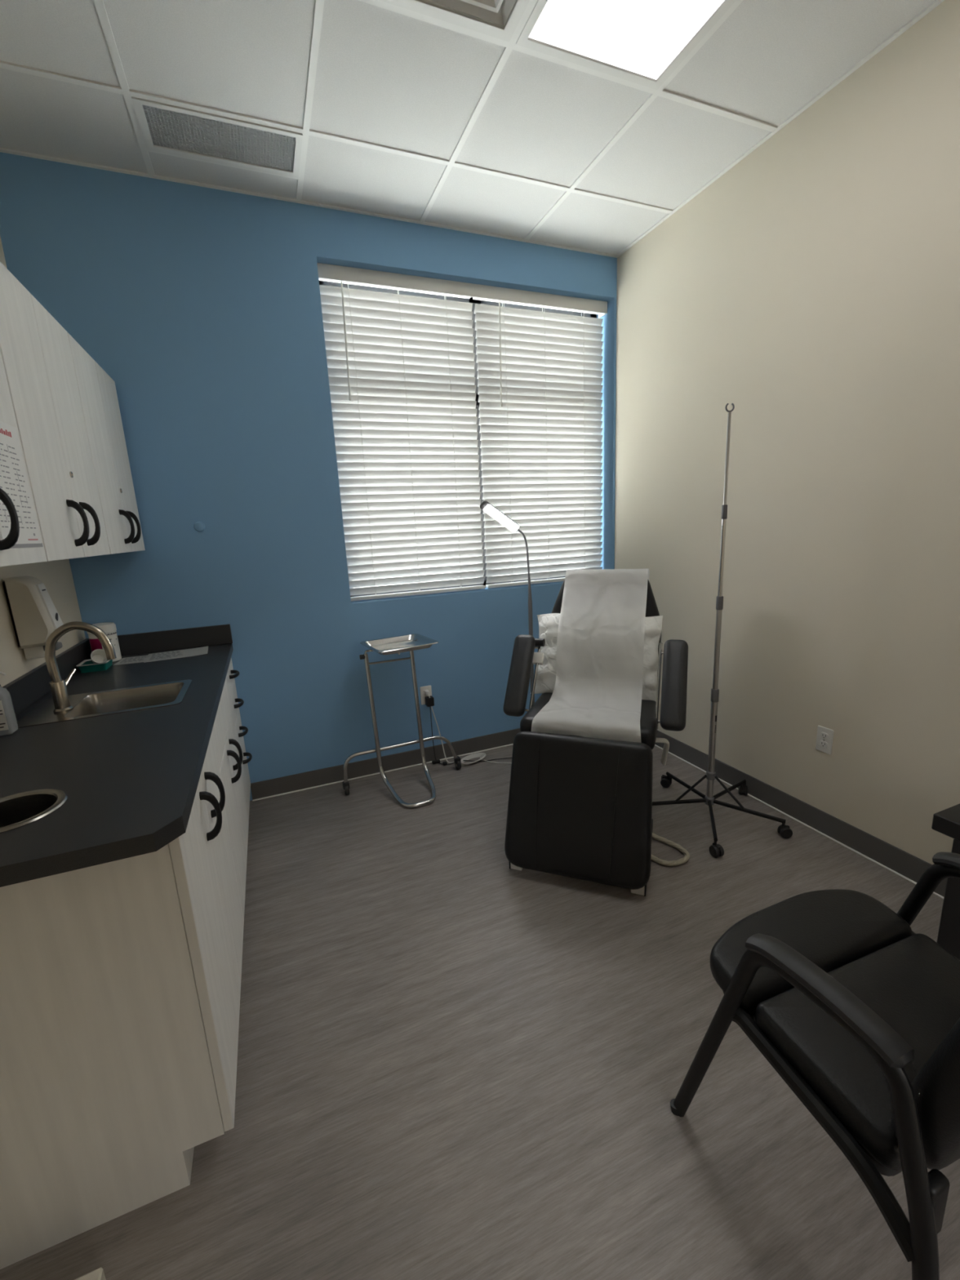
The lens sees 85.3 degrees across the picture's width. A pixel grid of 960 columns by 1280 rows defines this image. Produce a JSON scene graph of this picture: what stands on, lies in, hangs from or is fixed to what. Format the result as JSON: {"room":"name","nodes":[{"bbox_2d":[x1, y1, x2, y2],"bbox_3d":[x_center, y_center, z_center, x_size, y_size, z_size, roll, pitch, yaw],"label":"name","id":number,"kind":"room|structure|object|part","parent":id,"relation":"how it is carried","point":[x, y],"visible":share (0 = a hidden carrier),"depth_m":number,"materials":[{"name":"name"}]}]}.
{"room":"medical exam room","nodes":[
{"label":"medical exam room","id":0,"kind":"room"},
{"bbox_2d":[0,236,85,688],"bbox_3d":[-0.712,0.066,-0.658,0.120,3.108,6.650,-8,13,-21],"label":"wall","id":1,"kind":"structure","parent":0,"point":[56,576],"depth_m":2.08,"materials":[{"name":"beige paint"}]},
{"bbox_2d":[0,349,47,566],"bbox_3d":[-1.160,-0.499,0.955,0.357,0.750,0.622,-8,13,-21],"label":"upper cabinet","id":2,"kind":"object","parent":1,"relation":"attached to","point":[8,556],"visible":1,"depth_m":1.23,"materials":[{"name":"white laminate"}]},
{"bbox_3d":[-1.024,-0.265,1.124,0.042,0.139,0.020,-8,13,-21],"label":"handle","id":3,"kind":"part","parent":2,"relation":"part of","materials":[{"name":"black metal"}]},
{"bbox_2d":[0,421,43,548],"bbox_3d":[-1.095,-0.362,1.216,0.001,0.289,0.222,-8,13,-21],"label":"paper notice","id":4,"kind":"object","parent":2,"relation":"attached to","point":[13,477],"visible":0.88,"depth_m":1.24,"materials":[{"name":"white paper"}]},
{"bbox_2d":[1,575,63,659],"bbox_3d":[-1.595,-0.084,1.878,0.118,0.292,0.122,-8,13,-21],"label":"soap dispenser","id":5,"kind":"object","parent":1,"relation":"attached to","point":[34,615],"visible":0.81,"depth_m":1.83,"materials":[{"name":"beige plastic"}]},
{"bbox_2d":[0,262,110,561],"bbox_3d":[-1.397,-0.612,1.523,0.357,0.750,0.622,-8,13,-21],"label":"upper cabinet","id":6,"kind":"object","parent":1,"relation":"attached to","point":[35,348],"visible":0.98,"depth_m":1.50,"materials":[{"name":"white laminate"}]},
{"bbox_3d":[-1.339,-0.655,1.710,0.020,0.750,0.307,-8,13,-21],"label":"door","id":7,"kind":"part","parent":6,"relation":"part of","materials":[{"name":"white laminate"}]},
{"bbox_3d":[-1.216,-0.356,1.583,0.042,0.139,0.020,-8,13,-21],"label":"handle","id":8,"kind":"part","parent":6,"relation":"part of","materials":[{"name":"black metal"}]},
{"bbox_3d":[-1.261,-0.378,1.692,0.042,0.139,0.020,-8,13,-21],"label":"handle","id":9,"kind":"part","parent":6,"relation":"part of","materials":[{"name":"black metal"}]},
{"bbox_2d":[67,333,145,554],"bbox_3d":[-1.634,-0.724,2.091,0.357,0.750,0.622,-8,13,-21],"label":"upper cabinet","id":10,"kind":"object","parent":1,"relation":"attached to","point":[96,388],"visible":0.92,"depth_m":2.08,"materials":[{"name":"white laminate"}]},
{"bbox_3d":[-1.576,-0.768,2.278,0.020,0.750,0.307,-8,13,-21],"label":"door","id":11,"kind":"part","parent":10,"relation":"part of","materials":[{"name":"white laminate"}]},
{"bbox_3d":[-1.453,-0.469,2.152,0.042,0.139,0.020,-8,13,-21],"label":"handle","id":12,"kind":"part","parent":10,"relation":"part of","materials":[{"name":"black metal"}]},
{"bbox_3d":[-1.498,-0.490,2.261,0.042,0.139,0.020,-8,13,-21],"label":"handle","id":13,"kind":"part","parent":10,"relation":"part of","materials":[{"name":"black metal"}]},
{"bbox_2d":[0,624,232,721],"bbox_3d":[-1.234,0.176,1.753,0.630,0.101,1.916,-8,13,-21],"label":"backsplash","id":14,"kind":"structure","parent":1,"relation":"attached to","point":[16,695],"depth_m":2.45,"materials":[{"name":"grey laminate"}]},
{"bbox_2d":[0,151,617,800],"bbox_3d":[-0.546,-0.751,3.054,3.270,3.108,0.260,-8,13,-21],"label":"wall","id":15,"kind":"structure","parent":0,"point":[202,306],"depth_m":2.62,"materials":[{"name":"blue paint"}]},
{"bbox_2d":[193,521,204,531],"bbox_3d":[-1.393,-0.563,2.586,0.050,0.050,0.016,-8,13,-21],"label":"bumper cover","id":16,"kind":"object","parent":15,"relation":"attached to","point":[198,526],"visible":1,"depth_m":2.58,"materials":[{"name":"blue paint"}]},
{"bbox_2d":[250,728,519,799],"bbox_3d":[-0.153,0.702,3.359,2.440,0.104,0.007,-8,13,-21],"label":"baseboard","id":17,"kind":"structure","parent":15,"relation":"attached to","point":[264,788],"depth_m":3.16,"materials":[{"name":"grey rubber"}]},
{"bbox_2d":[419,685,431,704],"bbox_3d":[-0.331,0.340,3.212,0.072,0.116,0.009,-8,13,-21],"label":"wall outlet","id":18,"kind":"object","parent":15,"relation":"attached to","point":[428,688],"visible":0.65,"depth_m":3.21,"materials":[{"name":"white plastic"}]},
{"bbox_2d":[319,280,595,596],"bbox_3d":[-0.032,-1.198,3.280,1.774,1.736,0.060,-8,13,-21],"label":"window","id":19,"kind":"structure","parent":15,"relation":"in","point":[470,300],"depth_m":3.18,"materials":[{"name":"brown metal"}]},
{"bbox_2d":[318,278,485,601],"bbox_3d":[-0.404,-1.121,3.008,0.857,1.725,0.069,-8,13,-21],"label":"window blind","id":20,"kind":"object","parent":19,"relation":"attached to","point":[401,369],"visible":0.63,"depth_m":3.00,"materials":[{"name":"white plastic"}]},
{"bbox_3d":[-0.658,-1.075,2.920,0.003,1.662,0.039,-5,13,-12],"label":"ladder cord","id":21,"kind":"part","parent":20,"relation":"part of","materials":[{"name":"white fabric"}]},
{"bbox_3d":[-0.408,-1.109,3.017,0.003,1.662,0.039,-5,13,-12],"label":"ladder cord","id":22,"kind":"part","parent":20,"relation":"part of","materials":[{"name":"white fabric"}]},
{"bbox_3d":[-0.368,-0.290,3.196,0.854,0.020,0.050,-8,13,-21],"label":"rail","id":23,"kind":"part","parent":20,"relation":"part of","materials":[{"name":"white plastic"}]},
{"bbox_3d":[-0.159,-1.142,3.115,0.003,1.662,0.039,-5,13,-12],"label":"ladder cord","id":24,"kind":"part","parent":20,"relation":"part of","materials":[{"name":"white fabric"}]},
{"bbox_2d":[472,297,603,588],"bbox_3d":[0.414,-1.229,3.328,0.879,1.725,0.069,-8,13,-21],"label":"window blind","id":25,"kind":"object","parent":19,"relation":"attached to","point":[540,374],"visible":0.9,"depth_m":3.32,"materials":[{"name":"white plastic"}]},
{"bbox_3d":[0.174,-1.186,3.245,0.003,1.662,0.039,-5,13,-12],"label":"ladder cord","id":26,"kind":"part","parent":25,"relation":"part of","materials":[{"name":"white fabric"}]},
{"bbox_3d":[0.450,-0.399,3.516,0.876,0.020,0.050,-8,13,-21],"label":"rail","id":27,"kind":"part","parent":25,"relation":"part of","materials":[{"name":"white plastic"}]},
{"bbox_3d":[0.423,-1.219,3.342,0.003,1.662,0.039,-5,13,-12],"label":"ladder cord","id":28,"kind":"part","parent":25,"relation":"part of","materials":[{"name":"white fabric"}]},
{"bbox_3d":[0.682,-1.253,3.443,0.003,1.662,0.039,-5,13,-12],"label":"ladder cord","id":29,"kind":"part","parent":25,"relation":"part of","materials":[{"name":"white fabric"}]},
{"bbox_2d":[316,262,607,318],"bbox_3d":[-0.029,-1.987,2.990,1.760,0.068,0.085,-8,13,-21],"label":"blind valance","id":30,"kind":"object","parent":15,"relation":"attached to","point":[331,272],"visible":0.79,"depth_m":2.90,"materials":[{"name":"white plastic"}]},
{"bbox_2d":[0,0,936,254],"bbox_3d":[0.670,-1.489,-0.335,3.050,0.460,6.550,-8,13,-21],"label":"ceiling","id":31,"kind":"structure","parent":0,"point":[385,77],"depth_m":1.94,"materials":[{"name":"tile"}]},
{"bbox_2d":[131,96,302,177],"bbox_3d":[-1.030,-2.015,2.093,0.586,0.028,0.273,-8,13,-21],"label":"ceiling vent","id":32,"kind":"object","parent":31,"relation":"in","point":[165,128],"visible":1,"depth_m":2.08,"materials":[{"name":"white metal"}]},
{"bbox_2d":[380,0,529,42],"bbox_3d":[-0.065,-1.933,1.339,0.584,0.096,0.584,-8,13,-21],"label":"ceiling vent","id":33,"kind":"object","parent":31,"relation":"in","point":[498,19],"visible":1,"depth_m":1.62,"materials":[{"name":"white metal"}]},
{"bbox_2d":[0,0,944,257],"bbox_3d":[0.269,-1.746,0.604,3.050,0.008,4.450,-8,13,-21],"label":"ceiling grid","id":34,"kind":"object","parent":31,"relation":"attached to","point":[124,90],"depth_m":2.03,"materials":[{"name":"white paint"}]},
{"bbox_2d":[515,0,736,89],"bbox_3d":[0.615,-1.924,1.290,0.586,0.036,1.195,-8,13,-21],"label":"recessed light","id":35,"kind":"object","parent":31,"relation":"in","point":[642,42],"visible":0.95,"depth_m":1.71,"materials":[{"name":"white paint"}]},
{"bbox_2d":[0,744,959,1279],"bbox_3d":[0.778,1.413,0.373,3.250,0.100,6.910,-8,13,-21],"label":"floor","id":36,"kind":"structure","parent":0,"point":[455,1062],"depth_m":1.40,"materials":[{"name":"plastic"}]},
{"bbox_2d":[75,1267,106,1279],"bbox_3d":[-0.814,1.300,0.770,0.361,0.100,0.378,-8,13,-21],"label":"box","id":37,"kind":"object","parent":36,"relation":"on","point":[97,1274],"visible":1,"depth_m":0.98,"materials":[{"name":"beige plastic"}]},
{"bbox_2d":[0,729,244,1269],"bbox_3d":[-0.990,0.784,1.373,0.653,0.868,0.735,-8,13,-21],"label":"base cabinet","id":38,"kind":"object","parent":36,"relation":"on","point":[120,980],"visible":0.91,"depth_m":1.08,"materials":[{"name":"white laminate"}]},
{"bbox_2d":[0,624,233,887],"bbox_3d":[-1.232,0.195,1.754,0.630,0.139,1.922,-8,13,-21],"label":"countertop","id":39,"kind":"structure","parent":38,"relation":"on","point":[130,780],"depth_m":1.35,"materials":[{"name":"grey laminate"}]},
{"bbox_2d":[0,671,8,730],"bbox_3d":[-1.422,0.185,1.536,0.070,0.192,0.053,-8,13,-21],"label":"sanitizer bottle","id":40,"kind":"object","parent":39,"relation":"on","point":[3,724],"visible":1,"depth_m":1.53,"materials":[{"name":"white plastic"}]},
{"bbox_2d":[0,788,67,832],"bbox_3d":[-0.977,0.409,1.100,0.187,0.113,0.187,-8,13,-21],"label":"chute","id":41,"kind":"object","parent":39,"relation":"in","point":[19,810],"visible":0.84,"depth_m":1.15,"materials":[{"name":"metal"}]},
{"bbox_2d":[44,621,116,713],"bbox_3d":[-1.342,0.084,1.733,0.202,0.293,0.134,0,13,13],"label":"faucet","id":42,"kind":"object","parent":39,"relation":"on","point":[58,686],"visible":1,"depth_m":1.71,"materials":[{"name":"silver metal"}]},
{"bbox_3d":[-1.414,0.140,1.779,0.027,0.061,0.107,-6,13,-14],"label":"lever handle","id":43,"kind":"part","parent":42,"relation":"part of","materials":[{"name":"silver metal"}]},
{"bbox_3d":[-1.324,0.037,1.724,0.193,0.199,0.027,-8,13,-21],"label":"spout","id":44,"kind":"part","parent":42,"relation":"part of","materials":[{"name":"silver metal"}]},
{"bbox_2d":[75,658,112,673],"bbox_3d":[-1.701,0.111,2.308,0.113,0.035,0.128,-8,13,-21],"label":"tray","id":45,"kind":"object","parent":39,"relation":"on","point":[86,665],"visible":0.83,"depth_m":2.26,"materials":[{"name":"teal plastic"}]},
{"bbox_2d":[90,648,107,663],"bbox_3d":[-1.694,0.075,2.321,0.064,0.073,0.075,-12,15,-36],"label":"paper cup","id":46,"kind":"object","parent":45,"relation":"on","point":[98,655],"visible":0.81,"depth_m":2.33,"materials":[{"name":"white paper"}]},
{"bbox_2d":[11,679,191,728],"bbox_3d":[-1.283,0.290,1.839,0.465,0.160,0.333,-8,13,-21],"label":"sink","id":47,"kind":"object","parent":39,"relation":"in","point":[91,704],"visible":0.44,"depth_m":1.93,"materials":[{"name":"metal"}]},
{"bbox_2d":[63,682,183,717],"bbox_3d":[-1.236,0.284,1.857,0.318,0.160,0.285,-8,13,-21],"label":"basin","id":48,"kind":"object","parent":47,"relation":"in","point":[99,703],"depth_m":1.95,"materials":[{"name":"metal"}]},
{"bbox_2d":[87,622,121,662],"bbox_3d":[-1.760,0.011,2.440,0.112,0.179,0.112,-8,13,-21],"label":"wipes canister","id":49,"kind":"object","parent":39,"relation":"on","point":[109,628],"visible":0.62,"depth_m":2.41,"materials":[{"name":"white plastic"}]},
{"bbox_3d":[-1.763,-0.056,2.426,0.112,0.040,0.112,-8,13,-21],"label":"lid","id":50,"kind":"part","parent":49,"relation":"part of","materials":[{"name":"white plastic"}]},
{"bbox_2d":[113,652,168,665],"bbox_3d":[-1.593,0.088,2.459,0.200,0.006,0.155,-7,13,-18],"label":"paper sheet","id":51,"kind":"object","parent":39,"relation":"on","point":[135,659],"visible":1,"depth_m":2.45,"materials":[{"name":"white paper"}]},
{"bbox_2d":[143,645,208,662],"bbox_3d":[-1.462,0.067,2.520,0.262,0.006,0.200,-9,14,-25],"label":"paper sheet","id":52,"kind":"object","parent":39,"relation":"on","point":[199,651],"visible":1,"depth_m":2.52,"materials":[{"name":"white paper"}]},
{"bbox_3d":[-0.669,0.735,1.295,0.020,0.762,0.364,-8,13,-21],"label":"door","id":53,"kind":"part","parent":38,"relation":"part of","materials":[{"name":"white laminate"}]},
{"bbox_3d":[-0.699,0.457,1.361,0.042,0.139,0.020,-8,13,-21],"label":"handle","id":54,"kind":"part","parent":38,"relation":"part of","materials":[{"name":"black metal"}]},
{"bbox_3d":[-0.746,0.434,1.474,0.042,0.139,0.020,-8,13,-21],"label":"handle","id":55,"kind":"part","parent":38,"relation":"part of","materials":[{"name":"black metal"}]},
{"bbox_3d":[-0.809,0.669,1.628,0.020,0.762,0.364,-8,13,-21],"label":"door","id":56,"kind":"part","parent":38,"relation":"part of","materials":[{"name":"white laminate"}]},
{"bbox_2d":[212,678,248,916],"bbox_3d":[-1.262,0.654,2.025,0.653,0.868,0.700,-8,13,-21],"label":"base cabinet","id":57,"kind":"object","parent":36,"relation":"on","point":[227,747],"visible":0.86,"depth_m":2.04,"materials":[{"name":"white laminate"}]},
{"bbox_3d":[-0.940,0.698,1.975,0.020,0.570,0.346,-8,13,-21],"label":"door","id":58,"kind":"part","parent":57,"relation":"part of","materials":[{"name":"white laminate"}]},
{"bbox_3d":[-0.963,0.495,2.050,0.042,0.139,0.020,-8,13,-21],"label":"handle","id":59,"kind":"part","parent":57,"relation":"part of","materials":[{"name":"black metal"}]},
{"bbox_3d":[-1.010,0.473,2.163,0.042,0.139,0.020,-8,13,-21],"label":"handle","id":60,"kind":"part","parent":57,"relation":"part of","materials":[{"name":"black metal"}]},
{"bbox_3d":[-1.073,0.635,2.293,0.020,0.570,0.346,-8,13,-21],"label":"door","id":61,"kind":"part","parent":57,"relation":"part of","materials":[{"name":"white laminate"}]},
{"bbox_2d":[226,657,252,821],"bbox_3d":[-1.478,0.552,2.540,0.653,0.868,0.433,-8,13,-21],"label":"base cabinet","id":62,"kind":"object","parent":36,"relation":"on","point":[230,676],"visible":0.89,"depth_m":2.61,"materials":[{"name":"white laminate"}]},
{"bbox_3d":[-1.236,0.173,2.553,0.020,0.148,0.406,-8,13,-21],"label":"drawer","id":63,"kind":"part","parent":62,"relation":"part of","materials":[{"name":"white laminate"}]},
{"bbox_3d":[-1.229,0.321,2.586,0.020,0.149,0.406,-8,13,-21],"label":"drawer","id":64,"kind":"part","parent":62,"relation":"part of","materials":[{"name":"white laminate"}]},
{"bbox_3d":[-1.211,0.168,2.574,0.042,0.020,0.126,-8,13,-21],"label":"handle","id":65,"kind":"part","parent":62,"relation":"part of","materials":[{"name":"black metal"}]},
{"bbox_3d":[-1.222,0.470,2.618,0.020,0.149,0.406,-8,13,-21],"label":"drawer","id":66,"kind":"part","parent":62,"relation":"part of","materials":[{"name":"white laminate"}]},
{"bbox_3d":[-1.204,0.314,2.606,0.042,0.020,0.126,-8,13,-21],"label":"handle","id":67,"kind":"part","parent":62,"relation":"part of","materials":[{"name":"black metal"}]},
{"bbox_3d":[-1.197,0.461,2.637,0.042,0.020,0.126,-8,13,-21],"label":"handle","id":68,"kind":"part","parent":62,"relation":"part of","materials":[{"name":"black metal"}]},
{"bbox_3d":[-1.211,0.695,2.667,0.020,0.307,0.406,-8,13,-21],"label":"drawer","id":69,"kind":"part","parent":62,"relation":"part of","materials":[{"name":"white laminate"}]},
{"bbox_3d":[-1.190,0.602,2.668,0.042,0.020,0.126,-8,13,-21],"label":"handle","id":70,"kind":"part","parent":62,"relation":"part of","materials":[{"name":"black metal"}]},
{"bbox_2d":[342,649,461,808],"bbox_3d":[-0.414,0.455,2.868,0.705,0.820,0.412,-8,13,-21],"label":"stand","id":71,"kind":"object","parent":36,"relation":"on","point":[457,761],"visible":0.94,"depth_m":2.93,"materials":[{"name":"silver metal"}]},
{"bbox_3d":[-0.638,0.092,2.820,0.025,0.025,0.025,-8,13,-21],"label":"knob","id":72,"kind":"part","parent":71,"relation":"part of","materials":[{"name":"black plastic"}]},
{"bbox_3d":[-0.498,0.116,2.883,0.253,0.012,0.012,-8,13,-21],"label":"cross rod","id":73,"kind":"part","parent":71,"relation":"part of","materials":[{"name":"silver metal"}]},
{"bbox_2d":[360,633,438,654],"bbox_3d":[-0.442,0.025,2.841,0.351,0.032,0.321,-10,14,-29],"label":"tray","id":74,"kind":"object","parent":71,"relation":"on","point":[413,642],"visible":1,"depth_m":2.89,"materials":[{"name":"silver metal"}]},
{"bbox_3d":[-0.418,0.475,2.822,0.300,0.799,0.325,-8,13,-21],"label":"tube frame","id":75,"kind":"part","parent":71,"relation":"part of","materials":[{"name":"silver metal"}]},
{"bbox_2d":[424,690,511,765],"bbox_3d":[-0.018,0.530,3.240,0.622,0.477,0.148,-2,12,2],"label":"power cable","id":76,"kind":"object","parent":36,"relation":"on","point":[426,692],"visible":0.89,"depth_m":3.27,"materials":[{"name":"plastic"}]},
{"bbox_2d":[425,695,511,765],"bbox_3d":[-0.059,0.554,3.229,0.538,0.439,0.074,-3,12,0],"label":"power adapter","id":77,"kind":"object","parent":36,"relation":"on","point":[429,702],"visible":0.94,"depth_m":3.24,"materials":[{"name":"black plastic"}]},
{"bbox_2d":[431,759,447,765],"bbox_3d":[-0.251,0.767,3.272,0.104,0.020,0.047,2,13,19],"label":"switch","id":78,"kind":"object","parent":77,"relation":"attached to","point":[437,761],"depth_m":3.27,"materials":[{"name":"black plastic"}]},
{"bbox_2d":[480,500,534,704],"bbox_3d":[0.222,0.009,2.997,0.422,1.576,0.260,-8,13,-21],"label":"floor lamp","id":79,"kind":"object","parent":36,"relation":"on","point":[486,506],"visible":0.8,"depth_m":2.84,"materials":[{"name":"grey plastic"}]},
{"bbox_2d":[502,579,689,896],"bbox_3d":[0.537,0.327,2.413,0.849,1.175,0.990,2,13,21],"label":"chair","id":80,"kind":"object","parent":36,"relation":"on","point":[580,807],"visible":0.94,"depth_m":2.13,"materials":[{"name":"black leather"}]},
{"bbox_3d":[0.194,0.168,2.544,0.104,0.350,0.281,2,13,21],"label":"armrest","id":81,"kind":"part","parent":80,"relation":"part of","materials":[{"name":"black leather"}]},
{"bbox_3d":[0.292,0.093,2.606,0.052,0.061,0.055,2,13,21],"label":"arm mount","id":82,"kind":"part","parent":80,"relation":"part of","materials":[{"name":"white plastic"}]},
{"bbox_3d":[0.296,0.012,2.607,0.050,0.040,0.040,2,13,21],"label":"knob","id":83,"kind":"part","parent":80,"relation":"part of","materials":[{"name":"black plastic"}]},
{"bbox_3d":[0.468,0.914,2.343,0.552,0.066,0.455,2,13,21],"label":"frame","id":84,"kind":"part","parent":80,"relation":"part of","materials":[{"name":"white paint"}]},
{"bbox_3d":[0.523,0.359,2.432,0.580,0.110,0.475,2,13,21],"label":"seat","id":85,"kind":"part","parent":80,"relation":"part of","materials":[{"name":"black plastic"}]},
{"bbox_2d":[531,568,649,742],"bbox_3d":[0.558,0.018,2.469,0.464,0.652,0.745,2,13,21],"label":"paper","id":86,"kind":"object","parent":80,"relation":"on","point":[601,631],"visible":1,"depth_m":2.51,"materials":[{"name":"white paper"}]},
{"bbox_2d":[530,613,662,702],"bbox_3d":[0.567,0.081,2.588,0.632,0.405,0.165,2,13,21],"label":"pillow","id":87,"kind":"object","parent":80,"relation":"on","point":[548,623],"visible":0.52,"depth_m":2.62,"materials":[{"name":"white fabric"}]},
{"bbox_3d":[0.629,-0.015,2.669,0.566,0.625,0.256,2,13,21],"label":"backrest","id":88,"kind":"part","parent":80,"relation":"part of","materials":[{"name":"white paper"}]},
{"bbox_3d":[0.728,0.922,2.242,0.005,0.069,0.459,2,13,21],"label":"trim","id":89,"kind":"part","parent":80,"relation":"part of","materials":[{"name":"black plastic"}]},
{"bbox_3d":[0.797,0.499,2.337,0.093,0.140,0.078,1,13,15],"label":"lever","id":90,"kind":"part","parent":80,"relation":"part of","materials":[{"name":"white plastic"}]},
{"bbox_3d":[0.792,0.910,2.304,0.172,0.058,0.254,-14,17,-42],"label":"coiled cord","id":91,"kind":"part","parent":80,"relation":"part of","materials":[{"name":"beige plastic"}]},
{"bbox_3d":[0.854,0.193,2.288,0.104,0.350,0.281,2,13,21],"label":"armrest","id":92,"kind":"part","parent":80,"relation":"part of","materials":[{"name":"black leather"}]},
{"bbox_2d":[652,403,792,857],"bbox_3d":[1.079,-0.063,2.388,0.676,1.896,0.658,-8,13,-21],"label":"stand","id":93,"kind":"object","parent":36,"relation":"on","point":[716,850],"visible":0.9,"depth_m":2.42,"materials":[{"name":"silver metal"}]},
{"bbox_3d":[0.950,0.794,2.550,0.308,0.031,0.016,-2,12,1],"label":"leg","id":94,"kind":"part","parent":93,"relation":"part of","materials":[{"name":"black metal"}]},
{"bbox_3d":[1.070,0.755,2.707,0.016,0.031,0.308,-6,13,-16],"label":"leg","id":95,"kind":"part","parent":93,"relation":"part of","materials":[{"name":"black metal"}]},
{"bbox_3d":[1.066,0.824,2.388,0.016,0.031,0.308,2,13,19],"label":"leg","id":96,"kind":"part","parent":93,"relation":"part of","materials":[{"name":"black metal"}]},
{"bbox_3d":[1.261,0.760,2.642,0.308,0.031,0.016,-11,15,-34],"label":"leg","id":97,"kind":"part","parent":93,"relation":"part of","materials":[{"name":"black metal"}]},
{"bbox_3d":[1.259,0.803,2.445,0.308,0.031,0.016,6,15,36],"label":"leg","id":98,"kind":"part","parent":93,"relation":"part of","materials":[{"name":"black metal"}]},
{"bbox_2d":[670,852,959,1279],"bbox_3d":[0.848,0.747,1.056,0.639,0.913,0.595,-8,13,-21],"label":"chair","id":99,"kind":"object","parent":36,"relation":"on","point":[857,1011],"visible":1,"depth_m":0.99,"materials":[{"name":"black leather"}]},
{"bbox_3d":[0.771,0.714,1.239,0.538,0.078,0.181,-8,13,-21],"label":"seat","id":100,"kind":"part","parent":99,"relation":"part of","materials":[{"name":"black leather"}]},
{"bbox_3d":[0.599,0.856,0.950,0.053,0.120,0.387,-8,13,-21],"label":"seat rail","id":101,"kind":"part","parent":99,"relation":"part of","materials":[{"name":"black metal"}]},
{"bbox_2d":[755,933,959,1171],"bbox_3d":[0.854,0.783,1.052,0.528,0.098,0.271,-8,13,-21],"label":"seat cushion","id":102,"kind":"object","parent":99,"relation":"on","point":[911,981],"depth_m":1.03,"materials":[{"name":"black leather"}]},
{"bbox_3d":[0.916,0.578,0.823,0.549,0.490,0.180,-8,13,-21],"label":"backrest","id":103,"kind":"part","parent":99,"relation":"part of","materials":[{"name":"black leather"}]},
{"bbox_3d":[1.121,0.832,1.195,0.033,0.662,0.574,-8,13,-21],"label":"leg frame","id":104,"kind":"part","parent":99,"relation":"part of","materials":[{"name":"black metal"}]},
{"bbox_2d":[931,803,959,959],"bbox_3d":[1.673,0.808,1.423,0.450,0.552,0.576,-8,13,-21],"label":"side table","id":105,"kind":"object","parent":36,"relation":"on","point":[947,821],"visible":0.51,"depth_m":1.53,"materials":[{"name":"black wood"}]},
{"bbox_3d":[1.418,0.821,1.543,0.058,0.500,0.060,-8,13,-21],"label":"leg","id":106,"kind":"part","parent":105,"relation":"part of","materials":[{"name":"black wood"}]},
{"bbox_2d":[614,0,959,864],"bbox_3d":[2.218,-0.324,0.487,0.120,3.108,6.650,-8,13,-21],"label":"wall","id":107,"kind":"structure","parent":0,"point":[811,289],"depth_m":2.18,"materials":[{"name":"beige paint"}]},
{"bbox_2d":[252,743,943,898],"bbox_3d":[0.689,1.150,1.349,2.433,0.007,4.443,-8,13,-21],"label":"trim","id":108,"kind":"structure","parent":107,"relation":"attached to","point":[756,798],"depth_m":2.91,"materials":[{"name":"white"}]},
{"bbox_2d":[654,729,946,897],"bbox_3d":[1.814,0.951,1.779,0.007,0.108,4.443,-8,13,-21],"label":"baseboard","id":109,"kind":"structure","parent":107,"relation":"attached to","point":[895,859],"depth_m":2.40,"materials":[{"name":"grey rubber"}]},
{"bbox_2d":[815,725,833,755],"bbox_3d":[1.534,0.446,2.320,0.009,0.116,0.072,-8,13,-21],"label":"wall outlet","id":110,"kind":"object","parent":107,"relation":"attached to","point":[824,737],"visible":1,"depth_m":2.31,"materials":[{"name":"white plastic"}]},
{"bbox_2d":[819,740,827,748],"bbox_3d":[1.535,0.465,2.324,0.009,0.030,0.034,-8,13,-21],"label":"socket","id":111,"kind":"object","parent":110,"relation":"attached to","point":[823,744],"depth_m":2.32,"materials":[{"name":"grey plastic"}]},
{"bbox_2d":[820,732,828,740],"bbox_3d":[1.533,0.427,2.316,0.009,0.030,0.034,-8,13,-21],"label":"socket","id":112,"kind":"object","parent":110,"relation":"attached to","point":[824,735],"depth_m":2.31,"materials":[{"name":"grey plastic"}]},
{"label":"outside","id":113,"kind":"structure","parent":0,"visible":0},
{"bbox_2d":[356,555,585,587],"bbox_3d":[-10.439,-4.577,31.248,60.000,0.100,59.680,-8,13,-21],"label":"ground","id":114,"kind":"structure","parent":113,"point":[584,555],"depth_m":19.26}
]}

